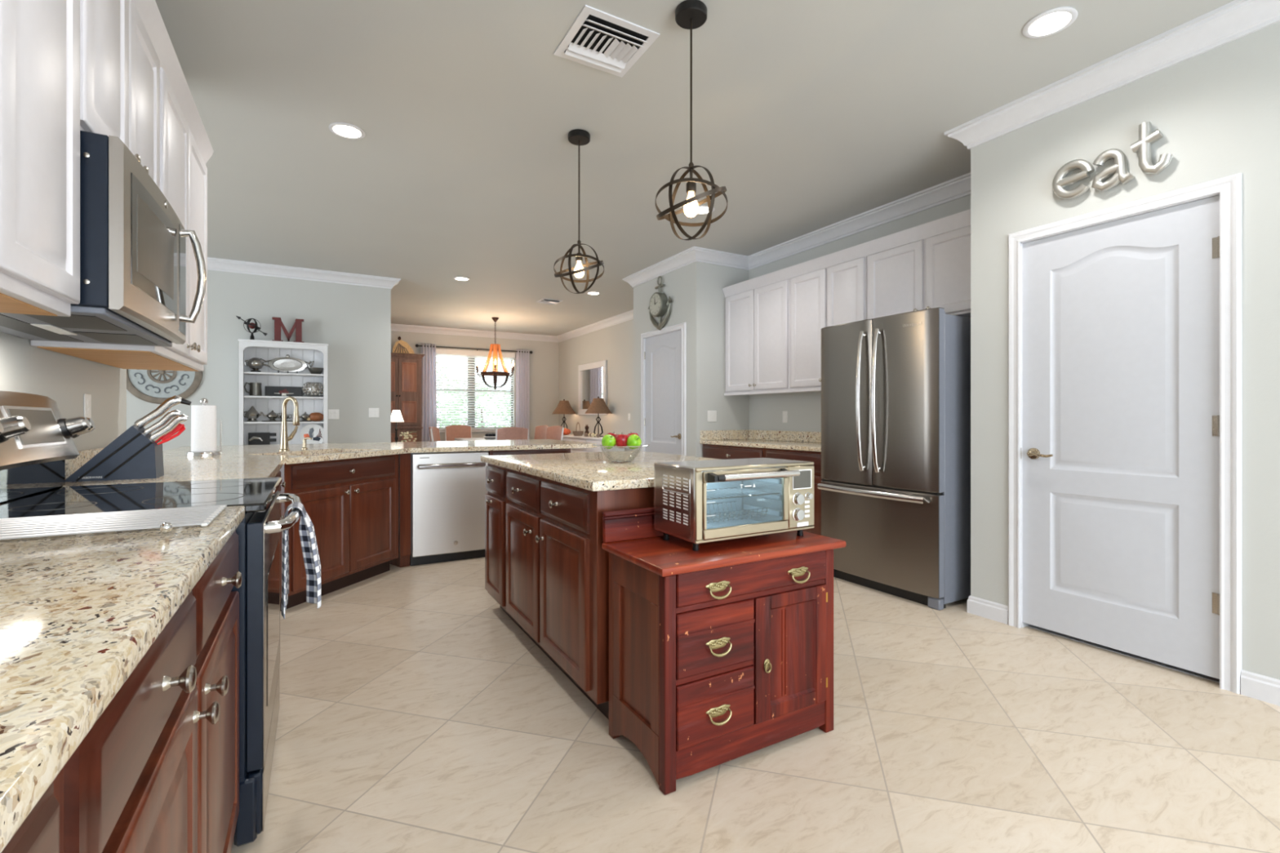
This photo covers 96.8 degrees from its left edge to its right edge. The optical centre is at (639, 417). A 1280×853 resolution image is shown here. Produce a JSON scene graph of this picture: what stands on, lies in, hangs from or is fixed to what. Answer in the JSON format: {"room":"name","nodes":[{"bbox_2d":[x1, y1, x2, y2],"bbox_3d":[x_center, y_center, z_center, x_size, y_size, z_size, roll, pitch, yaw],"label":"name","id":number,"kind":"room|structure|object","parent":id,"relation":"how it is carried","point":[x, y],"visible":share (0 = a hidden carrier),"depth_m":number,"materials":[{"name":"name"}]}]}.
{"room":"kitchen","nodes":[
{"label":"kitchen","id":0,"kind":"room"},
{"bbox_2d":[0,331,126,450],"bbox_3d":[-1.037,-0.275,0.044,0.120,2.850,6.300,0,0,-30],"label":"wall","id":1,"kind":"structure","parent":0,"point":[64,379],"depth_m":2.19,"materials":[{"name":"grey paint"}]},
{"bbox_2d":[0,0,79,316],"bbox_3d":[-1.262,-0.761,0.911,0.335,1.058,0.792,0,0,-30],"label":"upper cabinet","id":2,"kind":"object","parent":1,"relation":"attached to","point":[40,39],"visible":1,"depth_m":1.15,"materials":[{"name":"white paint"}]},
{"bbox_2d":[65,446,106,479],"bbox_3d":[-2.261,0.180,2.342,0.020,0.100,1.083,0,0,-30],"label":"backsplash","id":3,"kind":"structure","parent":1,"relation":"attached to","point":[72,465],"depth_m":2.20,"materials":[{"name":"stone"}]},
{"bbox_2d":[84,393,91,418],"bbox_3d":[-2.260,-0.040,2.327,0.008,0.115,0.070,0,0,-30],"label":"electrical outlet","id":4,"kind":"object","parent":1,"relation":"attached to","point":[87,397],"visible":0.92,"depth_m":2.32,"materials":[{"name":"white plastic"}]},
{"bbox_2d":[30,67,207,371],"bbox_3d":[-2.080,-0.761,2.384,0.367,1.058,1.000,0,0,-30],"label":"upper cabinet","id":5,"kind":"object","parent":1,"relation":"attached to","point":[183,168],"visible":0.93,"depth_m":2.37,"materials":[{"name":"white paint"}]},
{"bbox_2d":[133,0,213,164],"bbox_3d":[-1.708,-1.325,1.708,0.354,0.110,2.618,0,0,-30],"label":"crown molding","id":6,"kind":"structure","parent":5,"relation":"on","point":[149,14],"depth_m":2.17,"materials":[{"name":"white paint"}]},
{"bbox_2d":[80,0,159,189],"bbox_3d":[-1.639,-0.986,1.606,0.367,0.608,0.780,0,0,-30],"label":"upper cabinet","id":7,"kind":"object","parent":1,"relation":"attached to","point":[120,63],"visible":0.38,"depth_m":1.60,"materials":[{"name":"white paint"}]},
{"bbox_2d":[0,130,206,346],"bbox_3d":[-1.580,-0.463,1.629,0.488,0.434,0.760,0,0,-30],"label":"microwave","id":8,"kind":"object","parent":7,"relation":"attached to","point":[133,241],"visible":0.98,"depth_m":1.47,"materials":[{"name":"silver metal"}]},
{"bbox_2d":[126,270,391,450],"bbox_3d":[-5.440,-0.275,5.719,5.390,2.850,0.120,0,0,-30],"label":"wall","id":9,"kind":"structure","parent":0,"point":[354,321],"depth_m":6.58,"materials":[{"name":"grey paint"}]},
{"bbox_2d":[126,368,202,404],"bbox_3d":[-4.964,-0.475,5.903,0.670,0.670,0.029,0,0,-30],"label":"wall medallion","id":10,"kind":"object","parent":9,"relation":"attached to","point":[153,386],"visible":0.59,"depth_m":5.90,"materials":[{"name":"ceramic"}]},
{"bbox_2d":[207,257,400,289],"bbox_3d":[-5.285,-1.643,5.750,5.290,0.115,0.220,0,0,-30],"label":"trim","id":11,"kind":"structure","parent":9,"relation":"attached to","point":[213,264],"depth_m":6.47,"materials":[{"name":"white paint"}]},
{"bbox_2d":[391,330,559,441],"bbox_3d":[-3.400,-0.275,11.076,3.830,2.850,0.120,0,0,-30],"label":"wall","id":12,"kind":"structure","parent":0,"point":[544,357],"depth_m":11.68,"materials":[{"name":"grey paint"}]},
{"bbox_2d":[415,343,532,353],"bbox_3d":[-3.181,-1.322,11.046,2.240,0.066,0.152,0,0,-30],"label":"curtain rod","id":13,"kind":"object","parent":12,"relation":"attached to","point":[416,344],"visible":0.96,"depth_m":10.90,"materials":[{"name":"black metal"}]},
{"bbox_2d":[421,343,436,441],"bbox_3d":[-3.930,-0.125,10.566,0.328,2.490,0.059,0,0,-30],"label":"curtain","id":14,"kind":"object","parent":13,"relation":"hanging from","point":[428,360],"visible":0.56,"depth_m":10.56,"materials":[{"name":"white fabric"}]},
{"bbox_2d":[515,349,529,439],"bbox_3d":[-2.361,-0.125,11.457,0.286,2.490,0.059,0,0,-30],"label":"curtain","id":15,"kind":"object","parent":13,"relation":"hanging from","point":[522,359],"visible":0.62,"depth_m":11.45,"materials":[{"name":"white fabric"}]},
{"bbox_2d":[436,358,512,432],"bbox_3d":[-3.241,-0.485,11.132,1.620,1.530,0.160,0,0,-30],"label":"window","id":16,"kind":"structure","parent":12,"relation":"in","point":[482,430],"depth_m":11.13,"materials":[{"name":"white metal"}]},
{"bbox_2d":[435,348,515,430],"bbox_3d":[-3.208,-0.531,11.073,1.560,1.538,0.075,0,0,-30],"label":"window blind","id":17,"kind":"object","parent":16,"relation":"attached to","point":[439,352],"visible":0.9,"depth_m":11.04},
{"bbox_2d":[559,319,633,451],"bbox_3d":[-0.401,-0.275,9.795,0.120,2.850,5.310,0,0,-30],"label":"wall","id":18,"kind":"structure","parent":0,"point":[614,344],"depth_m":9.99,"materials":[{"name":"grey paint"}]},
{"bbox_2d":[577,360,607,414],"bbox_3d":[-0.886,-0.530,10.492,0.034,0.960,1.200,0,0,-30],"label":"wall mirror","id":19,"kind":"object","parent":18,"relation":"attached to","point":[592,377],"visible":0.82,"depth_m":10.53,"materials":[{"name":"mirror"}]},
{"bbox_2d":[581,367,603,408],"bbox_3d":[-0.877,-0.530,10.497,0.008,0.740,0.980,0,0,-30],"label":"mirror glass","id":20,"kind":"object","parent":19,"relation":"attached to","point":[592,378],"depth_m":10.56,"materials":[{"name":"mirror"}]},
{"bbox_2d":[633,262,748,457],"bbox_3d":[0.768,-0.275,6.645,1.199,2.850,1.323,0,0,-30],"label":"wall","id":21,"kind":"structure","parent":0,"point":[695,290],"depth_m":5.91,"materials":[{"name":"grey paint"}]},
{"bbox_2d":[648,275,672,330],"bbox_3d":[0.203,-1.276,6.326,0.097,0.606,0.488,0,0,-30],"label":"clock","id":22,"kind":"object","parent":21,"relation":"attached to","point":[659,303],"visible":1,"depth_m":6.28,"materials":[{"name":"grey metal"}]},
{"bbox_2d":[640,322,686,455],"bbox_3d":[0.277,0.076,6.356,0.160,2.147,0.934,0,0,-30],"label":"door","id":23,"kind":"structure","parent":21,"relation":"in","point":[664,351],"depth_m":6.33,"materials":[{"name":"white paint"}]},
{"bbox_2d":[700,430,821,442],"bbox_3d":[1.319,0.181,5.197,0.645,0.098,1.735,0,0,-30],"label":"backsplash","id":24,"kind":"structure","parent":21,"relation":"attached to","point":[793,436],"depth_m":5.81,"materials":[{"name":"stone"}]},
{"bbox_2d":[155,0,1235,336],"bbox_3d":[-2.111,-1.740,3.919,9.600,0.080,14.300,0,0,-30],"label":"ceiling","id":25,"kind":"structure","parent":0,"point":[811,115],"depth_m":3.23,"materials":[{"name":"paint"}]},
{"bbox_2d":[328,122,365,139],"bbox_3d":[-1.734,-1.694,3.366,0.194,0.009,0.194,0,0,-30],"label":"recessed light","id":26,"kind":"object","parent":25,"relation":"in","point":[347,131],"visible":1,"depth_m":3.36,"materials":[{"name":"white paint"}]},
{"bbox_2d":[475,317,514,390],"bbox_3d":[-2.464,-1.082,9.676,0.701,1.234,0.700,0,0,-30],"label":"chandelier","id":27,"kind":"object","parent":25,"relation":"hanging from","point":[495,347],"visible":1,"depth_m":9.59,"materials":[{"name":"brown metal"}]},
{"bbox_2d":[553,128,604,293],"bbox_3d":[-0.365,-1.222,3.413,0.300,0.954,0.305,0,0,-30],"label":"pendant light","id":28,"kind":"object","parent":25,"relation":"hanging from","point":[580,137],"visible":1,"depth_m":3.39,"materials":[{"name":"black metal"}]},
{"bbox_2d":[575,240,582,262],"bbox_3d":[-0.365,-1.002,3.413,0.042,0.125,0.041,0,0,-30],"label":"socket","id":29,"kind":"object","parent":28,"relation":"attached to","point":[579,259],"depth_m":3.41,"materials":[{"name":"metal"}]},
{"bbox_2d":[553,4,659,77],"bbox_3d":[-0.157,-1.689,2.585,0.360,0.022,0.360,0,0,-30],"label":"ceiling vent","id":30,"kind":"object","parent":25,"relation":"in","point":[597,39],"visible":1,"depth_m":2.56,"materials":[{"name":"metal"}]},
{"bbox_2d":[655,0,727,240],"bbox_3d":[0.214,-1.222,2.373,0.298,0.954,0.307,0,0,-30],"label":"pendant light","id":31,"kind":"object","parent":25,"relation":"hanging from","point":[691,15],"visible":1,"depth_m":2.36,"materials":[{"name":"black metal"}]},
{"bbox_2d":[686,161,696,193],"bbox_3d":[0.214,-1.002,2.373,0.042,0.125,0.041,0,0,-30],"label":"socket","id":32,"kind":"object","parent":31,"relation":"attached to","point":[691,186],"depth_m":2.36,"materials":[{"name":"metal"}]},
{"bbox_2d":[1022,6,1078,38],"bbox_3d":[1.762,-1.694,2.446,0.194,0.009,0.194,0,0,-30],"label":"recessed light","id":33,"kind":"object","parent":25,"relation":"in","point":[1051,22],"visible":1,"depth_m":2.44,"materials":[{"name":"white paint"}]},
{"bbox_2d":[231,556,1279,852],"bbox_3d":[-2.111,1.190,3.919,9.600,0.080,14.300,0,0,-30],"label":"floor","id":34,"kind":"structure","parent":0,"point":[415,715],"depth_m":1.94,"materials":[{"name":"tile"}]},
{"bbox_2d":[0,782,59,852],"bbox_3d":[-0.525,0.708,-0.035,0.662,0.884,0.858,0,0,-30],"label":"base cabinet","id":35,"kind":"object","parent":34,"relation":"on","point":[39,833],"visible":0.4,"depth_m":0.42,"materials":[{"name":"brown wood"}]},
{"bbox_2d":[53,529,242,852],"bbox_3d":[-1.023,0.708,0.842,0.664,0.884,1.155,0,0,-30],"label":"base cabinet","id":36,"kind":"object","parent":34,"relation":"on","point":[157,771],"visible":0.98,"depth_m":0.80,"materials":[{"name":"brown wood"}]},
{"bbox_2d":[0,505,244,852],"bbox_3d":[-0.838,0.198,0.479,0.654,0.136,1.962,0,0,-30],"label":"countertop","id":37,"kind":"structure","parent":36,"relation":"on","point":[79,613],"depth_m":0.64,"materials":[{"name":"stone"}]},
{"bbox_2d":[0,504,226,540],"bbox_3d":[-1.242,0.225,1.179,0.595,0.008,0.287,0,0,-30],"label":"tray","id":38,"kind":"object","parent":37,"relation":"on","point":[11,528],"visible":1,"depth_m":1.22,"materials":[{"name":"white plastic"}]},
{"bbox_2d":[0,391,302,846],"bbox_3d":[-1.466,0.539,1.709,0.780,1.222,0.778,0,0,-30],"label":"range","id":39,"kind":"object","parent":34,"relation":"on","point":[36,441],"visible":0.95,"depth_m":1.55,"materials":[{"name":"black metal"}]},
{"bbox_2d":[0,476,281,518],"bbox_3d":[-1.479,0.241,1.704,0.652,0.024,0.775,0,0,-30],"label":"cooktop","id":40,"kind":"object","parent":39,"relation":"in","point":[255,495],"depth_m":1.63,"materials":[{"name":"black glass"}]},
{"bbox_2d":[281,502,321,618],"bbox_3d":[-1.095,0.439,1.844,0.105,0.321,0.342,0,0,-30],"label":"dish towel","id":41,"kind":"object","parent":39,"relation":"hanging from","point":[306,529],"visible":0.94,"depth_m":1.78,"materials":[{"name":"fabric"}]},
{"bbox_2d":[274,470,285,602],"bbox_3d":[-2.005,0.708,2.570,0.662,0.884,1.240,0,0,-30],"label":"base cabinet","id":42,"kind":"object","parent":34,"relation":"on","point":[278,474],"visible":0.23,"depth_m":3.15,"materials":[{"name":"brown wood"}]},
{"bbox_2d":[237,338,328,444],"bbox_3d":[-3.958,0.158,6.342,0.842,1.985,0.255,0,0,-30],"label":"bookcase","id":43,"kind":"object","parent":34,"relation":"on","point":[248,348],"visible":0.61,"depth_m":6.37,"materials":[{"name":"white paint"}]},
{"bbox_2d":[235,315,266,339],"bbox_3d":[-4.225,-0.967,6.192,0.255,0.262,0.162,0,0,-1],"label":"armillary sphere","id":44,"kind":"object","parent":43,"relation":"on","point":[251,325],"visible":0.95,"depth_m":6.17,"materials":[{"name":"black metal"}]},
{"bbox_2d":[243,406,262,422],"bbox_3d":[-4.234,-0.041,6.209,0.134,0.170,0.134,0,0,15],"label":"teapot","id":45,"kind":"object","parent":43,"relation":"on","point":[251,414],"visible":0.97,"depth_m":6.17,"materials":[{"name":"metal"}]},
{"bbox_2d":[244,382,262,395],"bbox_3d":[-4.216,-0.310,6.209,0.116,0.151,0.151,0,0,30],"label":"jug","id":46,"kind":"object","parent":43,"relation":"on","point":[255,389],"visible":0.91,"depth_m":6.18,"materials":[{"name":"metal"}]},
{"bbox_2d":[244,357,264,372],"bbox_3d":[-4.208,-0.572,6.224,0.155,0.160,0.155,0,0,15],"label":"pitcher","id":47,"kind":"object","parent":43,"relation":"on","point":[255,364],"visible":0.88,"depth_m":6.18,"materials":[{"name":"silver metal"}]},
{"bbox_2d":[248,432,276,444],"bbox_3d":[-4.171,0.257,6.280,0.260,0.185,0.022,0,0,-30],"label":"plaque","id":48,"kind":"object","parent":43,"relation":"on","point":[254,438],"visible":0.61,"depth_m":6.27,"materials":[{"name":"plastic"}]},
{"bbox_2d":[265,386,302,396],"bbox_3d":[-4.009,-0.292,6.401,0.356,0.115,0.016,0,0,-30],"label":"picture","id":49,"kind":"object","parent":43,"relation":"on","point":[281,391],"visible":0.97,"depth_m":6.39,"materials":[{"name":"black plastic"}]},
{"bbox_2d":[260,354,314,373],"bbox_3d":[-3.973,-0.602,6.414,0.522,0.221,0.059,0,0,-30],"label":"oval tray","id":50,"kind":"object","parent":43,"relation":"on","point":[287,364],"visible":0.94,"depth_m":6.42,"materials":[{"name":"silver metal"}]},
{"bbox_2d":[272,316,303,342],"bbox_3d":[-3.932,-0.972,6.357,0.300,0.272,0.050,0,0,-30],"label":"letter","id":51,"kind":"object","parent":43,"relation":"on","point":[278,323],"visible":0.87,"depth_m":6.33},
{"bbox_2d":[299,423,323,444],"bbox_3d":[-3.748,0.209,6.515,0.264,0.284,0.041,0,0,-30],"label":"plate","id":52,"kind":"object","parent":43,"relation":"on","point":[308,430],"visible":0.73,"depth_m":6.52,"materials":[{"name":"ceramic"}]},
{"bbox_2d":[302,382,323,396],"bbox_3d":[-3.728,-0.317,6.496,0.238,0.165,0.229,0,0,-30],"label":"bowl","id":53,"kind":"object","parent":43,"relation":"on","point":[310,388],"visible":0.95,"depth_m":6.42,"materials":[{"name":"silver metal"}]},
{"bbox_2d":[280,453,398,611],"bbox_3d":[-2.120,0.708,3.838,0.469,0.884,0.985,0,0,15],"label":"base cabinet","id":54,"kind":"object","parent":34,"relation":"on","point":[351,505],"visible":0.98,"depth_m":3.74,"materials":[{"name":"brown wood"}]},
{"bbox_2d":[63,439,596,486],"bbox_3d":[-1.538,0.198,3.952,3.090,0.136,3.168,0,0,-30],"label":"countertop","id":55,"kind":"structure","parent":54,"relation":"on","point":[236,461],"depth_m":3.57,"materials":[{"name":"stone"}]},
{"bbox_2d":[65,425,164,481],"bbox_3d":[-1.977,0.130,2.143,0.260,0.200,0.130,0,0,-30],"label":"knife block","id":56,"kind":"object","parent":55,"relation":"on","point":[132,455],"visible":1,"depth_m":2.11,"materials":[{"name":"black plastic"}]},
{"bbox_2d":[130,395,182,428],"bbox_3d":[-1.875,-0.018,2.204,0.156,0.139,0.020,0,0,-30],"label":"knife","id":57,"kind":"object","parent":56,"relation":"in","point":[167,404],"visible":0.9,"depth_m":2.20,"materials":[{"name":"metal"}]},
{"bbox_2d":[142,409,180,435],"bbox_3d":[-1.855,0.024,2.195,0.128,0.112,0.015,0,0,-30],"label":"knife","id":58,"kind":"object","parent":56,"relation":"in","point":[170,415],"visible":0.89,"depth_m":2.19,"materials":[{"name":"metal"}]},
{"bbox_2d":[148,413,187,441],"bbox_3d":[-1.828,0.044,2.194,0.133,0.116,0.016,0,0,-30],"label":"knife","id":59,"kind":"object","parent":56,"relation":"in","point":[176,420],"visible":0.93,"depth_m":2.19,"materials":[{"name":"metal"}]},
{"bbox_2d":[155,422,185,444],"bbox_3d":[-1.835,0.068,2.212,0.107,0.097,0.012,0,0,-30],"label":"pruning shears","id":60,"kind":"object","parent":56,"relation":"in","point":[180,428],"visible":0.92,"depth_m":2.21,"materials":[{"name":"red plastic"}]},
{"bbox_2d":[185,398,222,456],"bbox_3d":[-2.660,0.056,3.469,0.178,0.349,0.176,0,0,-30],"label":"paper towel holder","id":61,"kind":"object","parent":55,"relation":"on","point":[203,402],"visible":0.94,"depth_m":3.44,"materials":[{"name":"metal"}]},
{"bbox_2d":[191,405,216,451],"bbox_3d":[-2.660,0.065,3.469,0.125,0.278,0.125,0,0,-30],"label":"paper towel roll","id":62,"kind":"object","parent":61,"relation":"on","point":[203,418],"visible":0.99,"depth_m":3.42,"materials":[{"name":"paper"}]},
{"bbox_2d":[278,396,299,450],"bbox_3d":[-2.451,0.041,3.973,0.120,0.378,0.168,0,0,-35],"label":"kitchen faucet","id":63,"kind":"object","parent":55,"relation":"on","point":[285,438],"visible":0.99,"depth_m":3.97,"materials":[{"name":"metal"}]},
{"bbox_2d":[390,453,410,567],"bbox_3d":[-1.973,0.708,4.532,0.205,0.884,0.570,0,0,-30],"label":"filler panel","id":64,"kind":"object","parent":34,"relation":"on","point":[404,460],"visible":0.5,"depth_m":4.33,"materials":[{"name":"brown wood"}]},
{"bbox_2d":[391,352,424,442],"bbox_3d":[-4.334,0.013,10.129,0.860,2.275,0.545,0,0,-30],"label":"hutch","id":65,"kind":"object","parent":34,"relation":"on","point":[406,368],"visible":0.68,"depth_m":9.98,"materials":[{"name":"brown wood"}]},
{"bbox_2d":[392,336,414,353],"bbox_3d":[-4.230,-1.288,10.184,0.385,0.324,0.072,0,0,-30],"label":"basket","id":66,"kind":"object","parent":65,"relation":"on","point":[400,346],"visible":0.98,"depth_m":10.15,"materials":[{"name":"beige wicker"}]},
{"bbox_2d":[409,450,488,565],"bbox_3d":[-1.626,0.710,4.743,0.598,0.880,0.625,0,0,-30],"label":"dishwasher","id":67,"kind":"object","parent":34,"relation":"on","point":[448,490],"visible":0.92,"depth_m":4.49,"materials":[{"name":"grey metal"}]},
{"bbox_2d":[444,425,471,440],"bbox_3d":[-3.306,0.644,10.477,0.488,1.014,0.525,0,0,-30],"label":"dining chair","id":68,"kind":"object","parent":34,"relation":"on","point":[451,432],"visible":0.37,"depth_m":10.65,"materials":[{"name":"fabric"}]},
{"bbox_2d":[484,462,521,629],"bbox_3d":[-0.572,0.708,3.364,0.650,0.884,0.425,0,0,-30],"label":"base cabinet","id":69,"kind":"object","parent":34,"relation":"on","point":[496,500],"visible":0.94,"depth_m":3.19,"materials":[{"name":"brown wood"}]},
{"bbox_2d":[495,426,528,439],"bbox_3d":[-1.940,0.644,8.395,0.488,1.014,0.525,0,0,-30],"label":"dining chair","id":70,"kind":"object","parent":34,"relation":"on","point":[511,433],"visible":0.3,"depth_m":8.16,"materials":[{"name":"fabric"}]},
{"bbox_2d":[488,448,570,455],"bbox_3d":[-1.063,0.708,5.094,0.720,0.884,0.652,0,0,-30],"label":"base cabinet","id":71,"kind":"object","parent":34,"relation":"on","point":[564,450],"visible":0.03,"depth_m":4.83,"materials":[{"name":"brown wood"}]},
{"bbox_2d":[546,426,564,439],"bbox_3d":[-1.563,0.644,9.415,0.525,1.014,0.488,0,0,-42],"label":"dining chair","id":72,"kind":"object","parent":34,"relation":"on","point":[556,433],"visible":0.3,"depth_m":9.57,"materials":[{"name":"fabric"}]},
{"bbox_2d":[506,468,653,719],"bbox_3d":[-0.193,0.708,2.696,0.652,0.884,1.109,0,0,-30],"label":"base cabinet","id":73,"kind":"object","parent":34,"relation":"on","point":[557,564],"visible":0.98,"depth_m":2.31,"materials":[{"name":"brown wood"}]},
{"bbox_2d":[480,450,720,491],"bbox_3d":[-0.090,0.248,3.001,1.092,0.036,1.602,0,0,-30],"label":"countertop","id":74,"kind":"structure","parent":73,"relation":"on","point":[590,471],"depth_m":2.72,"materials":[{"name":"stone"}]},
{"bbox_2d":[592,444,649,462],"bbox_3d":[-0.098,0.183,2.934,0.232,0.092,0.232,0,0,45],"label":"fruit bowl","id":75,"kind":"object","parent":74,"relation":"on","point":[593,444],"visible":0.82,"depth_m":2.89,"materials":[{"name":"clear glass"}]},
{"bbox_2d":[592,444,649,447],"bbox_3d":[-0.098,0.183,2.934,0.265,0.092,0.231,0,0,-30],"label":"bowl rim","id":76,"kind":"object","parent":75,"relation":"on","point":[593,444],"depth_m":2.86,"materials":[{"name":"clear glass"}]},
{"bbox_2d":[626,434,641,449],"bbox_3d":[-0.032,0.123,2.899,0.074,0.077,0.077,0,0,-45],"label":"apple","id":77,"kind":"object","parent":75,"relation":"in","point":[633,440],"visible":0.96,"depth_m":2.87,"materials":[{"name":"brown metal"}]},
{"bbox_2d":[562,434,624,453],"bbox_3d":[-1.052,0.740,10.322,0.453,0.820,2.490,0,0,-30],"label":"buffet","id":78,"kind":"object","parent":34,"relation":"on","point":[571,437],"visible":0.04,"depth_m":9.62,"materials":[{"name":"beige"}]},
{"bbox_2d":[552,399,575,428],"bbox_3d":[-1.485,-0.016,11.117,0.472,0.691,0.472,0,0,-30],"label":"table lamp","id":79,"kind":"object","parent":78,"relation":"on","point":[563,407],"visible":0.88,"depth_m":11.00,"materials":[{"name":"fabric"}]},
{"bbox_2d":[584,396,612,436],"bbox_3d":[-0.715,-0.016,9.761,0.472,0.691,0.472,0,0,-30],"label":"table lamp","id":80,"kind":"object","parent":78,"relation":"on","point":[597,406],"visible":0.87,"depth_m":9.66,"materials":[{"name":"fabric"}]},
{"bbox_2d":[601,506,845,795],"bbox_3d":[0.308,0.744,2.066,0.791,0.812,0.415,0,0,-30],"label":"base cabinet","id":81,"kind":"object","parent":34,"relation":"on","point":[722,651],"visible":0.97,"depth_m":1.89,"materials":[{"name":"red wood"}]},
{"bbox_2d":[653,457,813,551],"bbox_3d":[0.366,0.308,2.107,0.548,0.283,0.324,0,0,-30],"label":"toaster oven","id":82,"kind":"object","parent":81,"relation":"on","point":[697,502],"visible":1,"depth_m":2.06,"materials":[{"name":"metal"}]},
{"bbox_2d":[662,474,688,525],"bbox_3d":[0.123,0.285,1.984,0.001,0.159,0.157,0,0,-30],"label":"vent grille","id":83,"kind":"object","parent":82,"relation":"attached to","point":[675,486],"depth_m":1.98,"materials":[{"name":"silver metal"}]},
{"bbox_2d":[706,501,768,523],"bbox_3d":[0.283,0.349,2.090,0.333,0.036,0.188,0,0,-30],"label":"oven rack","id":84,"kind":"object","parent":82,"relation":"on","point":[733,513],"depth_m":2.07,"materials":[{"name":"silver metal"}]},
{"bbox_2d":[702,444,765,459],"bbox_3d":[1.113,0.708,5.541,0.662,0.884,0.930,0,0,-30],"label":"base cabinet","id":85,"kind":"object","parent":34,"relation":"on","point":[714,451],"visible":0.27,"depth_m":5.38,"materials":[{"name":"brown wood"}]},
{"bbox_2d":[699,430,821,452],"bbox_3d":[1.319,0.199,5.197,0.647,0.134,1.735,0,0,-30],"label":"countertop","id":86,"kind":"structure","parent":85,"relation":"on","point":[784,440],"depth_m":5.55,"materials":[{"name":"stone"}]},
{"bbox_2d":[765,448,822,535],"bbox_3d":[1.541,0.708,4.786,0.662,0.884,0.800,0,0,-30],"label":"base cabinet","id":87,"kind":"object","parent":34,"relation":"on","point":[803,455],"visible":0.03,"depth_m":4.48,"materials":[{"name":"brown wood"}]},
{"bbox_2d":[817,307,970,610],"bbox_3d":[1.808,0.247,3.913,0.789,1.805,0.905,0,0,-30],"label":"refrigerator","id":88,"kind":"object","parent":34,"relation":"on","point":[895,486],"visible":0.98,"depth_m":3.58,"materials":[{"name":"grey metal"}]},
{"bbox_3d":[-3.396,0.779,7.962,0.490,0.748,0.490,0,0,-30],"label":"side table","id":89,"kind":"object","parent":34,"relation":"on","visible":0},
{"bbox_2d":[391,409,404,442],"bbox_3d":[-3.409,0.149,7.954,0.204,0.510,0.204,0,0,-30],"label":"table lamp","id":90,"kind":"object","parent":89,"relation":"on","point":[396,415],"visible":0.8,"depth_m":7.91,"materials":[{"name":"white"}]},
{"bbox_2d":[748,195,970,431],"bbox_3d":[1.911,-0.275,4.932,0.120,2.850,2.786,0,0,-30],"label":"wall","id":91,"kind":"structure","parent":0,"point":[803,409],"depth_m":5.40,"materials":[{"name":"grey paint"}]},
{"bbox_2d":[724,278,808,395],"bbox_3d":[1.243,-0.755,5.607,0.371,1.030,0.943,0,0,-30],"label":"upper cabinet","id":92,"kind":"object","parent":91,"relation":"attached to","point":[757,320],"visible":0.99,"depth_m":5.48,"materials":[{"name":"white paint"}]},
{"bbox_2d":[724,386,821,395],"bbox_3d":[1.317,-0.243,5.181,0.012,0.030,1.759,0,0,-30],"label":"rail","id":93,"kind":"object","parent":92,"relation":"attached to","point":[819,388],"visible":0.64,"depth_m":5.28,"materials":[{"name":"white paint"}]},
{"bbox_2d":[790,256,866,391],"bbox_3d":[1.679,-0.755,4.840,0.371,1.030,0.814,0,0,-30],"label":"upper cabinet","id":94,"kind":"object","parent":91,"relation":"attached to","point":[836,295],"visible":0.39,"depth_m":4.82,"materials":[{"name":"white paint"}]},
{"bbox_2d":[866,225,970,319],"bbox_3d":[2.132,-0.978,4.043,0.371,0.585,1.014,0,0,-30],"label":"upper cabinet","id":95,"kind":"object","parent":91,"relation":"attached to","point":[933,272],"visible":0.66,"depth_m":4.00,"materials":[{"name":"white paint"}]},
{"bbox_2d":[722,208,970,297],"bbox_3d":[1.561,-1.305,4.732,0.035,0.100,2.780,0,0,-30],"label":"crown molding","id":96,"kind":"structure","parent":95,"relation":"attached to","point":[961,220],"depth_m":4.44,"materials":[{"name":"white paint"}]},
{"bbox_2d":[970,22,1279,679],"bbox_3d":[3.425,-0.275,1.572,0.807,2.850,4.551,0,0,-30],"label":"wall","id":97,"kind":"structure","parent":0,"point":[1216,111],"depth_m":2.58,"materials":[{"name":"grey paint"}]},
{"bbox_2d":[391,0,1279,342],"bbox_3d":[0.078,-1.643,5.076,3.710,0.115,13.750,0,0,-30],"label":"trim","id":98,"kind":"structure","parent":97,"relation":"attached to","point":[1233,20],"depth_m":3.11,"materials":[{"name":"white paint"}]},
{"bbox_2d":[967,595,1008,624],"bbox_3d":[2.102,1.100,3.324,0.264,0.100,0.226,0,0,-30],"label":"baseboard","id":99,"kind":"structure","parent":97,"relation":"attached to","point":[998,612],"depth_m":3.25,"materials":[{"name":"white paint"}]},
{"bbox_2d":[1052,121,1173,199],"bbox_3d":[2.262,-1.226,2.747,0.039,0.258,0.474,0,0,-30],"label":"word sign","id":100,"kind":"object","parent":97,"relation":"attached to","point":[1146,137],"visible":1,"depth_m":2.72,"materials":[{"name":"metal"}]},
{"bbox_2d":[1008,173,1241,693],"bbox_3d":[2.307,0.065,2.783,0.160,2.170,0.918,0,0,-30],"label":"door","id":101,"kind":"structure","parent":97,"relation":"in","point":[1125,320],"depth_m":2.70,"materials":[{"name":"white paint"}]},
{"bbox_2d":[1240,669,1279,706],"bbox_3d":[3.322,1.100,0.922,0.014,0.100,3.321,0,0,-30],"label":"baseboard","id":102,"kind":"structure","parent":97,"relation":"attached to","point":[1258,686],"depth_m":2.31,"materials":[{"name":"white paint"}]},
{"label":"outside","id":103,"kind":"structure","parent":0,"visible":0},
{"bbox_3d":[-5.655,1.360,15.016,13.000,0.180,8.300,0,0,-30],"label":"ground","id":104,"kind":"structure","parent":103,"visible":0},
{"bbox_2d":[438,382,511,427],"bbox_3d":[-4.076,0.156,14.695,2.305,2.232,2.282,0,0,-30],"label":"bush","id":105,"kind":"object","parent":104,"relation":"on","point":[463,382],"visible":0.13,"depth_m":14.35,"materials":[{"name":"green plant"}]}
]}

